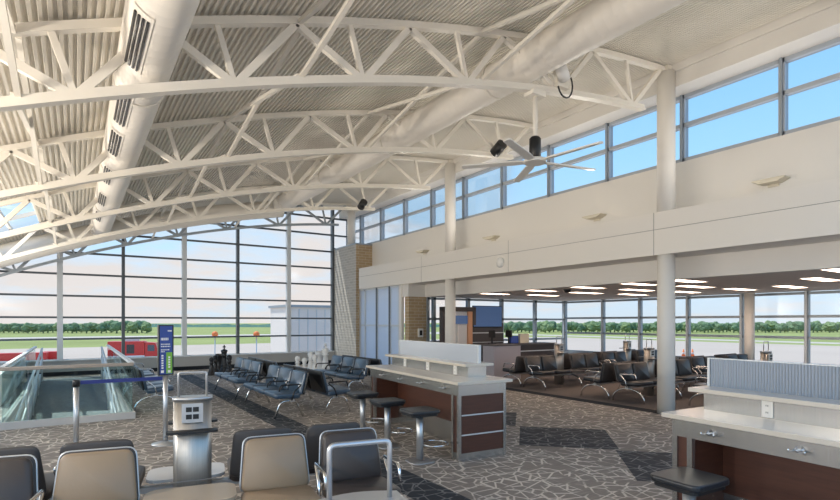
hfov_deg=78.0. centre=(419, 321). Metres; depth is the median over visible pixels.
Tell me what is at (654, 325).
tree
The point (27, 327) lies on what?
tree
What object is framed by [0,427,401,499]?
bench
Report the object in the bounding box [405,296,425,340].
brick wall
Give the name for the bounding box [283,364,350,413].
bench
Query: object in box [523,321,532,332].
tree
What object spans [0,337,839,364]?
apron
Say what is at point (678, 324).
tree
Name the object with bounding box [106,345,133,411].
guard
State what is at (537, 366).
bench
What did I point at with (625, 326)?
tree
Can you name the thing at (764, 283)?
ceiling
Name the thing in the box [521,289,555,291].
recessed light
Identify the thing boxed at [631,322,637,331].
tree
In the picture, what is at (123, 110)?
air register
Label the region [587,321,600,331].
tree
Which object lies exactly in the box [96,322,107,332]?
tree
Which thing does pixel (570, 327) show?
tree
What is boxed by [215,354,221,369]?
chess rook
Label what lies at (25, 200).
roof truss
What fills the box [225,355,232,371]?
pawn
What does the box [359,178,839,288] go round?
wall
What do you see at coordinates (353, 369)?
bench
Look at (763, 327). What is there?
tree
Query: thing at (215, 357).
pawn
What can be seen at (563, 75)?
floodlight
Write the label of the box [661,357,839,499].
counter
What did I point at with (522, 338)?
box
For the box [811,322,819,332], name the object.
tree
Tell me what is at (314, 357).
pawn
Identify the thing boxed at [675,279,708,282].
recessed light
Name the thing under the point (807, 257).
soffit beam
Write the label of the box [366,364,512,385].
countertop
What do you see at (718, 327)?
tree
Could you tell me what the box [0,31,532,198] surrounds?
roof truss
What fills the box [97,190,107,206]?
air register
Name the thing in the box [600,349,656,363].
bench
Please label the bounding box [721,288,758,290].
recessed light
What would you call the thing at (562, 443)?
floor
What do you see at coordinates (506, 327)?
tree
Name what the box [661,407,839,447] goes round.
countertop
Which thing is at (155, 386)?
bench
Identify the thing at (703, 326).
tree
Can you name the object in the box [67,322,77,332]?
tree
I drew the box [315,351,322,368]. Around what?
chess rook
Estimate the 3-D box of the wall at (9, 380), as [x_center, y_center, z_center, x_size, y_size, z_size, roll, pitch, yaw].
[-9.995,1.340,12.749,0.100,0.620,6.300,0,0,-34]
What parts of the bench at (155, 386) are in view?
backrest, seat, seat, armrest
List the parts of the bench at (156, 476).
seat, seat, seat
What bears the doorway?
on the floor
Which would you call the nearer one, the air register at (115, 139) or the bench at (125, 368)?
the air register at (115, 139)
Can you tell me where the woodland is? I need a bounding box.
[151,324,438,326]
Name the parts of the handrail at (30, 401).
post, rail, post, post, post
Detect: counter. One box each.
[366,340,512,461]
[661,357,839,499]
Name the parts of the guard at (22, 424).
rail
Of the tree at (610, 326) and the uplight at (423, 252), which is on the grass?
the tree at (610, 326)
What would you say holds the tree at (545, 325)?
on the grass
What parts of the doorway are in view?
post, panel, panel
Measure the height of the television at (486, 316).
0.700 m
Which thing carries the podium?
on the floor
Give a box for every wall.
[0,352,334,372]
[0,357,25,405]
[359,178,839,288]
[372,120,839,265]
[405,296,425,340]
[564,351,678,358]
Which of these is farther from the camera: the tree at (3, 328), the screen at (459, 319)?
the tree at (3, 328)
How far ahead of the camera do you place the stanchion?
6.47 m
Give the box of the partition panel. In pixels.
[473,323,503,343]
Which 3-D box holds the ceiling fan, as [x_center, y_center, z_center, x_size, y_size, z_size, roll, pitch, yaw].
[1.738,-2.825,7.514,2.045,1.030,2.020,0,0,-34]
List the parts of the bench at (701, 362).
backrest, backrest, backrest, backrest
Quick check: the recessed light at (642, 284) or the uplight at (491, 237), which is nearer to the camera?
the recessed light at (642, 284)
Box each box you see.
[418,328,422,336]
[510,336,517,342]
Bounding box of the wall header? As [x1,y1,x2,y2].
[338,0,839,218]
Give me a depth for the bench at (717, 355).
13.39 m
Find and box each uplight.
[416,250,428,254]
[482,235,499,240]
[582,213,606,221]
[751,175,789,187]
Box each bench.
[0,422,359,499]
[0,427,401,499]
[117,357,154,394]
[124,364,173,411]
[214,357,263,399]
[244,364,308,418]
[248,357,276,376]
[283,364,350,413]
[314,355,370,390]
[342,355,382,383]
[503,353,588,386]
[523,353,609,389]
[576,349,643,375]
[581,358,678,398]
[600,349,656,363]
[612,358,706,403]
[679,353,735,387]
[688,354,747,386]
[689,377,706,404]
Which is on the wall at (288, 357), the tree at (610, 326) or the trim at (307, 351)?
the trim at (307, 351)
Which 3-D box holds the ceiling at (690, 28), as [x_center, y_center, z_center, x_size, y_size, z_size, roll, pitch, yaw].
[-2.661,-3.099,9.878,11.900,3.261,19.800,0,0,-34]
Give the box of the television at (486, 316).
[472,306,501,326]
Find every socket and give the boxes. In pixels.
[186,407,198,411]
[186,414,198,419]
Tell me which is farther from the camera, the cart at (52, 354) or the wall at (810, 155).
the cart at (52, 354)
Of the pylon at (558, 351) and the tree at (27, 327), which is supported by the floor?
the pylon at (558, 351)
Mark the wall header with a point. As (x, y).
(818, 23)
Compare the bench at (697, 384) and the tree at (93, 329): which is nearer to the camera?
the bench at (697, 384)
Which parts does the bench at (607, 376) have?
armrest, seat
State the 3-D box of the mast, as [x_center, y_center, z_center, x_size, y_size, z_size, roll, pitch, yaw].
[-17.327,3.560,55.000,0.660,5.180,0.644,0,0,-34]
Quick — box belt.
[80,376,162,383]
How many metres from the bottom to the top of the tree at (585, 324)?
6.080 m
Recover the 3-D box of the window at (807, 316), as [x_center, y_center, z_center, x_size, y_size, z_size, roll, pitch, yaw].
[10.022,0.168,14.181,0.170,1.995,15.531,0,0,-34]
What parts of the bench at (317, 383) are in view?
seat, backrest, seat, leg, armrest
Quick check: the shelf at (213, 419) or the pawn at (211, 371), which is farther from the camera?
the pawn at (211, 371)
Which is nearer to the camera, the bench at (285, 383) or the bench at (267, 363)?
the bench at (285, 383)
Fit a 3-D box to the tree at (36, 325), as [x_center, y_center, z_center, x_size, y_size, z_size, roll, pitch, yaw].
[-220.180,3.378,294.762,6.248,5.664,4.915,0,0,14]
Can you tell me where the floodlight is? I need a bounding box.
[554,64,572,98]
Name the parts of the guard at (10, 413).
rail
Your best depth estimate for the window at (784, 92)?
10.55 m
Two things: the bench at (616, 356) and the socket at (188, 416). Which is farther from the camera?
the bench at (616, 356)
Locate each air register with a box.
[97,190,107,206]
[102,163,113,185]
[107,126,123,157]
[112,84,133,128]
[123,1,154,74]
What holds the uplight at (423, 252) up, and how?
attached to the wall at (810, 155)
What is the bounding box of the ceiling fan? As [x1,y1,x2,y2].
[462,88,602,181]
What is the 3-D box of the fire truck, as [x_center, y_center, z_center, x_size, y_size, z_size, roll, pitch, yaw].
[-41.729,4.300,75.986,6.600,3.700,2.430,0,0,-20]
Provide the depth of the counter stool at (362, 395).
7.57 m
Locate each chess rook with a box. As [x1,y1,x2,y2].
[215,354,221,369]
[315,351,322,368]
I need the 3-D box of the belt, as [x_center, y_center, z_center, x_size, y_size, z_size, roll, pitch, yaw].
[-3.876,0.760,6.772,0.932,0.048,0.004,0,0,-32]
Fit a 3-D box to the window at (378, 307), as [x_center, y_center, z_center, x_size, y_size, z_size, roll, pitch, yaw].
[-1.436,0.220,18.244,0.120,2.860,2.900,0,0,-34]
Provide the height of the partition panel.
1.620 m
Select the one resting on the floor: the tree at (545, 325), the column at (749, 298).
the column at (749, 298)
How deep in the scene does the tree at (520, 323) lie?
309.23 m
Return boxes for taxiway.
[0,332,839,343]
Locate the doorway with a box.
[439,307,475,343]
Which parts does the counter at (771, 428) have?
corner post, corner post, panel, panel, screen frame, modesty panel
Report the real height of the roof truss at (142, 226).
3.806 m
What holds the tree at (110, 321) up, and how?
on the grass
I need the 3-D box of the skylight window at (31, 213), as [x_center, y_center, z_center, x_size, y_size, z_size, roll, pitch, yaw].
[-9.173,-1.988,10.834,1.960,0.907,4.250,0,0,-34]
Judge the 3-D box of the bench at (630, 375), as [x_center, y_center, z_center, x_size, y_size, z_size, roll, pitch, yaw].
[5.348,1.250,11.321,2.769,0.770,0.752,0,0,-34]
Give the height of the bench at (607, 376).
0.770 m
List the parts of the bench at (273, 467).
backrest, armrest, backrest, backrest, seat, armrest, backrest, seat, armrest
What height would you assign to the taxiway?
0.030 m
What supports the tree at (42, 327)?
on the grass
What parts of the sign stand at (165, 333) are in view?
post, frame, sign panel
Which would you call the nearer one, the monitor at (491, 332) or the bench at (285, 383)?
the bench at (285, 383)
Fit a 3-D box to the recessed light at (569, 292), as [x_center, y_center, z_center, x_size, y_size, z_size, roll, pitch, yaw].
[4.683,-0.823,14.637,1.240,0.014,0.330,0,0,-34]
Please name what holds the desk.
on the floor
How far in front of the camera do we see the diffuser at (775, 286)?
12.05 m
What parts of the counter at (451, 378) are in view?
corner post, corner post, panel, kick plate, modesty panel, panel, screen frame, corner post, corner post, panel, kick plate, corner post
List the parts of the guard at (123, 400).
rail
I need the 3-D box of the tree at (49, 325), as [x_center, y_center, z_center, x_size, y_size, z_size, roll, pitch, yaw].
[-211.495,3.668,294.778,5.476,5.083,4.314,0,0,11]
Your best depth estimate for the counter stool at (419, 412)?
6.11 m
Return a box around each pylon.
[166,371,217,487]
[319,438,406,499]
[550,336,567,384]
[621,335,634,360]
[638,339,656,395]
[760,341,772,360]
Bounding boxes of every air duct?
[90,0,199,234]
[273,0,686,208]
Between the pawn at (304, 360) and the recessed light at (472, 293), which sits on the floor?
the pawn at (304, 360)
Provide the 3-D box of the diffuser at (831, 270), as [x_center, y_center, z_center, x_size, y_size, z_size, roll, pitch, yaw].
[6.669,-0.824,8.213,1.200,0.008,0.300,0,0,-34]
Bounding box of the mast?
[253,331,259,352]
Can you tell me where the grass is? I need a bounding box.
[0,323,839,348]
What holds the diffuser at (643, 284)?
attached to the recessed light at (642, 284)
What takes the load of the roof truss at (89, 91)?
attached to the ceiling at (690, 28)
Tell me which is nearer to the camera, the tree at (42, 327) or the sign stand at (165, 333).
the sign stand at (165, 333)
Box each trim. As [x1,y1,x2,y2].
[0,351,334,362]
[399,285,403,339]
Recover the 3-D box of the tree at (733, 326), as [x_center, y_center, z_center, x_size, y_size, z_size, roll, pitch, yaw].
[181.679,3.209,300.008,5.094,6.002,6.466,0,0,20]
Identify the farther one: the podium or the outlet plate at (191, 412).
the podium
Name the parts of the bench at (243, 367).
leg, seat, armrest, seat, backrest, armrest, seat, backrest, leg, armrest, backrest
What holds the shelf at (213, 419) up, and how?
attached to the pylon at (192, 420)
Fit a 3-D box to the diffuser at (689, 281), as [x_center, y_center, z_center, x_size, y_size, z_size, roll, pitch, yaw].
[5.258,-0.824,10.337,1.200,0.008,0.300,0,0,-34]
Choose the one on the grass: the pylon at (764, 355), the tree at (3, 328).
the tree at (3, 328)
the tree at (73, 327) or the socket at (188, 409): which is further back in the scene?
the tree at (73, 327)
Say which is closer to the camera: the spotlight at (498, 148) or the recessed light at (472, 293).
the spotlight at (498, 148)
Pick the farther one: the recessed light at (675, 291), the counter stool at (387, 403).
the recessed light at (675, 291)
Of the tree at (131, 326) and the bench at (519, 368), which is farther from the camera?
the tree at (131, 326)
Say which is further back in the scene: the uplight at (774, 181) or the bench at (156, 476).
the uplight at (774, 181)
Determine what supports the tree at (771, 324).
on the grass
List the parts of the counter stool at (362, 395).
seat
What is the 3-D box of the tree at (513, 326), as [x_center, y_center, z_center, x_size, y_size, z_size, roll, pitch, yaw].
[53.716,2.862,300.064,6.166,6.696,6.784,0,0,-41]
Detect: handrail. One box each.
[15,348,42,420]
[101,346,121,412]
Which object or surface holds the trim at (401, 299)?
attached to the wall at (805, 214)
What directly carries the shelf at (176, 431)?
attached to the pylon at (192, 420)
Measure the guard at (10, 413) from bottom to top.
0.960 m
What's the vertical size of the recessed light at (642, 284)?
0.014 m
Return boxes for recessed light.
[472,293,508,294]
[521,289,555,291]
[528,294,560,295]
[562,286,604,288]
[569,292,603,293]
[612,282,656,285]
[617,288,656,290]
[619,293,647,295]
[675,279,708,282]
[675,291,703,292]
[676,285,715,287]
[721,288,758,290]
[772,285,809,287]
[798,277,839,281]
[813,266,839,272]
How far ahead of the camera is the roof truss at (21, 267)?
16.68 m
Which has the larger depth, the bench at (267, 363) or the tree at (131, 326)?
the tree at (131, 326)
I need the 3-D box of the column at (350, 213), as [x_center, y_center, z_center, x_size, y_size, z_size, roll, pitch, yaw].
[-2.672,-3.700,20.195,0.320,1.500,0.320,0,0,-34]
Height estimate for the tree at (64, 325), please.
5.226 m
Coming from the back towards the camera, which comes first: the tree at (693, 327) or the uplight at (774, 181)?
the tree at (693, 327)
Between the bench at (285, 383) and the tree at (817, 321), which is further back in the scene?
the tree at (817, 321)
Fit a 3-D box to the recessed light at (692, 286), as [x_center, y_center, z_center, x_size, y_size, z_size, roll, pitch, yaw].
[6.398,-0.823,12.055,1.240,0.014,0.330,0,0,-34]
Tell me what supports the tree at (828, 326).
on the grass
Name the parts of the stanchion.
post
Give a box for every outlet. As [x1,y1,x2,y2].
[453,365,456,374]
[762,400,772,417]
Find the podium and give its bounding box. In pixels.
[482,344,521,379]
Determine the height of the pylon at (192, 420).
1.269 m
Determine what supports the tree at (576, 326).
on the grass
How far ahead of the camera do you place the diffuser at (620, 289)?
13.20 m
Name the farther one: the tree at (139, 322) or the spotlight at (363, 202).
the tree at (139, 322)
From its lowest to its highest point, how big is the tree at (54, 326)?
6.173 m
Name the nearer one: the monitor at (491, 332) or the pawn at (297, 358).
the pawn at (297, 358)
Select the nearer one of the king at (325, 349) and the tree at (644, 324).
the king at (325, 349)
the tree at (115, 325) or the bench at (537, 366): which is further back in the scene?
the tree at (115, 325)
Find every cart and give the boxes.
[0,352,48,360]
[44,351,56,359]
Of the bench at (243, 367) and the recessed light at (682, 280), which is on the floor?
the bench at (243, 367)
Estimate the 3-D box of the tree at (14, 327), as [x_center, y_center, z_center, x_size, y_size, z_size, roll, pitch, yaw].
[-222.953,3.321,285.253,6.224,5.778,4.903,0,0,29]
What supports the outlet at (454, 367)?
attached to the counter at (451, 378)
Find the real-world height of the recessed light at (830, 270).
0.014 m
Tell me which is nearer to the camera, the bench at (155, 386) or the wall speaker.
the bench at (155, 386)
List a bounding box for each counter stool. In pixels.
[347,390,383,427]
[370,397,413,448]
[400,406,448,464]
[650,466,729,499]
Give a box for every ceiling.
[0,0,821,244]
[440,270,839,300]
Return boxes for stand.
[151,325,173,446]
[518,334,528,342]
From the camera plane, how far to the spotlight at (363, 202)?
16.58 m
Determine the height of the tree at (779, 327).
5.736 m
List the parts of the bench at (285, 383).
armrest, leg, seat, armrest, seat, backrest, armrest, seat, backrest, leg, armrest, backrest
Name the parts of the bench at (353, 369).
seat, backrest, seat, armrest, backrest, seat, leg, armrest, backrest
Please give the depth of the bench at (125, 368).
12.17 m
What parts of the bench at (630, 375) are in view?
backrest, armrest, seat, backrest, seat, backrest, backrest, seat, seat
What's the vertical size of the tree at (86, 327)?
5.715 m
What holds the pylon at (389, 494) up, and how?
on the floor
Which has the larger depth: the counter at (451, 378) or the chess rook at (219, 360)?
the chess rook at (219, 360)
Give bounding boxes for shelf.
[166,428,217,435]
[168,418,216,424]
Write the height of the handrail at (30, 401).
1.794 m
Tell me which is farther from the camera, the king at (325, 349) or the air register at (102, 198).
the king at (325, 349)
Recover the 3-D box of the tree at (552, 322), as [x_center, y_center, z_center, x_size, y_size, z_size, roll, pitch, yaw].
[82.711,2.753,322.253,7.447,6.913,5.866,0,0,-13]
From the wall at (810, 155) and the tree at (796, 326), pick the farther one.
the tree at (796, 326)
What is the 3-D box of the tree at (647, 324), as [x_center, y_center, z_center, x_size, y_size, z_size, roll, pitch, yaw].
[135.021,3.449,310.801,4.686,5.522,5.948,0,0,-33]
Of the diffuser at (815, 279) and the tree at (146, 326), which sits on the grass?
the tree at (146, 326)
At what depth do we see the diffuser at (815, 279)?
10.01 m
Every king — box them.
[219,345,227,371]
[322,343,329,368]
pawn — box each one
[208,357,214,375]
[213,355,218,371]
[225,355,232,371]
[295,356,299,366]
[302,358,306,367]
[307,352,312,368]
[312,355,317,368]
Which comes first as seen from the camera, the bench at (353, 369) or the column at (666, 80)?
the column at (666, 80)
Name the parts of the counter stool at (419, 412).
seat, plate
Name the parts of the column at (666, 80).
cap plate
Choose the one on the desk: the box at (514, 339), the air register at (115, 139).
the box at (514, 339)
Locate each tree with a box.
[0,323,6,331]
[8,323,20,332]
[21,322,34,332]
[32,323,37,332]
[38,323,48,332]
[44,324,52,332]
[52,322,63,331]
[63,324,66,332]
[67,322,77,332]
[80,323,92,332]
[89,322,96,332]
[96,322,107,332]
[104,320,113,332]
[109,321,120,332]
[125,321,137,332]
[134,320,141,332]
[141,321,151,332]
[504,323,508,331]
[507,321,518,332]
[516,321,523,331]
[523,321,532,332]
[540,320,551,332]
[549,321,557,331]
[556,323,561,332]
[567,322,572,331]
[572,322,582,331]
[583,322,589,331]
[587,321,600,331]
[606,322,614,332]
[612,322,619,331]
[620,322,630,332]
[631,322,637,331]
[636,323,646,330]
[645,323,650,331]
[651,321,656,330]
[675,323,681,331]
[682,323,695,330]
[698,321,709,332]
[714,323,723,332]
[729,322,738,332]
[759,323,770,332]
[765,320,776,331]
[775,323,785,332]
[789,321,803,332]
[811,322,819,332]
[813,320,822,331]
[821,321,836,332]
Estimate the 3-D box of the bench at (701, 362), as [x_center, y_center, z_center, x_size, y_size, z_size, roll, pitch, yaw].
[7.914,1.250,13.206,2.769,0.770,0.752,0,0,-34]
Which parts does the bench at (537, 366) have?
backrest, seat, backrest, seat, backrest, seat, backrest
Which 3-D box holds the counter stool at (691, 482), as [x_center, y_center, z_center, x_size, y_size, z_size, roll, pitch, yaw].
[1.881,1.340,3.524,0.574,0.620,0.360,0,0,-30]
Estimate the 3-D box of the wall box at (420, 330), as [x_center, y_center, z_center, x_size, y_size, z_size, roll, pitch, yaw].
[0.017,0.350,16.780,0.180,0.280,0.065,0,0,-34]
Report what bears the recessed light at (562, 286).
in the ceiling at (764, 283)
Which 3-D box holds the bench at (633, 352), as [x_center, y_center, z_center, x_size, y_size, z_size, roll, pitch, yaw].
[6.021,1.250,16.055,2.769,0.770,0.752,0,0,-34]
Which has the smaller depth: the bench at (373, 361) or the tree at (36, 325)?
the bench at (373, 361)
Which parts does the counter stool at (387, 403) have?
seat, plate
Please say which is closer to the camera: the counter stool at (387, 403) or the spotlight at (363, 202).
the counter stool at (387, 403)
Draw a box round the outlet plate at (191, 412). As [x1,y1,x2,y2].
[182,403,202,422]
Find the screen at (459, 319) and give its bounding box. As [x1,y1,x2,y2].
[456,316,467,323]
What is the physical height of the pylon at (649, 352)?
1.269 m
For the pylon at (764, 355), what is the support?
on the floor
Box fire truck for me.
[107,339,156,357]
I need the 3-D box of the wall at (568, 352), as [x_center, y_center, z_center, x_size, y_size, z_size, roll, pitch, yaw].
[10.055,1.400,14.184,0.250,0.500,15.500,0,0,-34]
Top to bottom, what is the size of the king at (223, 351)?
0.922 m
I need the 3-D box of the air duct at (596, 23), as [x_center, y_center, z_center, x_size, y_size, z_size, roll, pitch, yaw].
[0.096,-3.780,9.794,0.554,0.554,16.434,0,0,-34]
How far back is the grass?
238.72 m
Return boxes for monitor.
[488,330,495,343]
[505,330,511,343]
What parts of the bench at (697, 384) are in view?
seat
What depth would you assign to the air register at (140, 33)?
4.19 m
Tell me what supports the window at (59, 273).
in the wall at (288, 357)
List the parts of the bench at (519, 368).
seat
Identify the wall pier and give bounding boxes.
[334,243,371,356]
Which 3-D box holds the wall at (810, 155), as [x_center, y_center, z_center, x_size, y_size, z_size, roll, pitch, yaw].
[2.932,-2.465,12.754,0.200,1.030,21.000,0,0,-34]
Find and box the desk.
[472,342,555,374]
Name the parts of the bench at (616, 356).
backrest, backrest, backrest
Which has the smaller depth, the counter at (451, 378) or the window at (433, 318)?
the counter at (451, 378)
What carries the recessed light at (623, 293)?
in the ceiling at (764, 283)
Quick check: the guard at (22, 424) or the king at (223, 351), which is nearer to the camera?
the guard at (22, 424)
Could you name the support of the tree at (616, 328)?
on the grass
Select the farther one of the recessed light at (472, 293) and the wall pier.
the wall pier
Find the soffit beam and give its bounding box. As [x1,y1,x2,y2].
[402,241,839,296]
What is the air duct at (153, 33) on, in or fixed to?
attached to the roof truss at (6, 151)
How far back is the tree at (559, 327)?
298.91 m
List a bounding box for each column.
[347,210,354,244]
[445,159,455,342]
[657,64,675,413]
[744,293,754,359]
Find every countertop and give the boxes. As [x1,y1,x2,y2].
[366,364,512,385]
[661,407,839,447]
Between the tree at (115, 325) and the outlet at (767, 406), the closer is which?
the outlet at (767, 406)
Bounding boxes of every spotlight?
[357,199,367,209]
[490,139,506,156]
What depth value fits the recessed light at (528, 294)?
16.05 m
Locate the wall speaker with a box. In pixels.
[496,257,503,267]
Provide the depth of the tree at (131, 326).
283.42 m
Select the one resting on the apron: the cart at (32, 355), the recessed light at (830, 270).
the cart at (32, 355)
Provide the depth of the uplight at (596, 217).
11.07 m
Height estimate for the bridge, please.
7.080 m
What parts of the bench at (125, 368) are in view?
seat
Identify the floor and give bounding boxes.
[0,363,706,499]
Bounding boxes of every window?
[0,194,39,229]
[0,210,346,361]
[355,37,839,243]
[359,285,398,364]
[426,297,564,342]
[563,290,839,364]
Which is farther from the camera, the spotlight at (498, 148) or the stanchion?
the spotlight at (498, 148)
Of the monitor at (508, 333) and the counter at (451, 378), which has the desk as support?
the monitor at (508, 333)
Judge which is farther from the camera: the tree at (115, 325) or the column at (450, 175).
the tree at (115, 325)
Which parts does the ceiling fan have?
blade, blade, blade, motor, down rod, blade, blade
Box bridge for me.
[268,305,329,351]
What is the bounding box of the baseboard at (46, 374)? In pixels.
[26,360,330,376]
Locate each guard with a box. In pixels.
[0,346,36,421]
[0,362,134,430]
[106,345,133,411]
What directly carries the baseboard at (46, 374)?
attached to the wall at (288, 357)
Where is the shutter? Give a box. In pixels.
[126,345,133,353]
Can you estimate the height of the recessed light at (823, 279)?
0.014 m
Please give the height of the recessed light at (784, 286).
0.014 m
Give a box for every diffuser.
[620,289,653,290]
[625,283,652,285]
[675,280,702,282]
[775,286,807,287]
[805,278,839,280]
[825,269,839,271]
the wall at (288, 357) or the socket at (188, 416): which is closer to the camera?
the socket at (188, 416)
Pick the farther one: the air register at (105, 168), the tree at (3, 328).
the tree at (3, 328)
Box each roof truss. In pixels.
[0,0,664,111]
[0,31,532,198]
[0,116,447,239]
[0,161,387,261]
[0,194,351,276]
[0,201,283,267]
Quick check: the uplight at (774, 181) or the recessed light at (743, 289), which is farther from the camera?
the recessed light at (743, 289)
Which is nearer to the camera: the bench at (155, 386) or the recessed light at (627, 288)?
the bench at (155, 386)
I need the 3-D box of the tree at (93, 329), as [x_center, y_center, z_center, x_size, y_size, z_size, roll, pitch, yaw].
[-186.681,3.086,294.730,6.893,6.248,5.422,0,0,12]

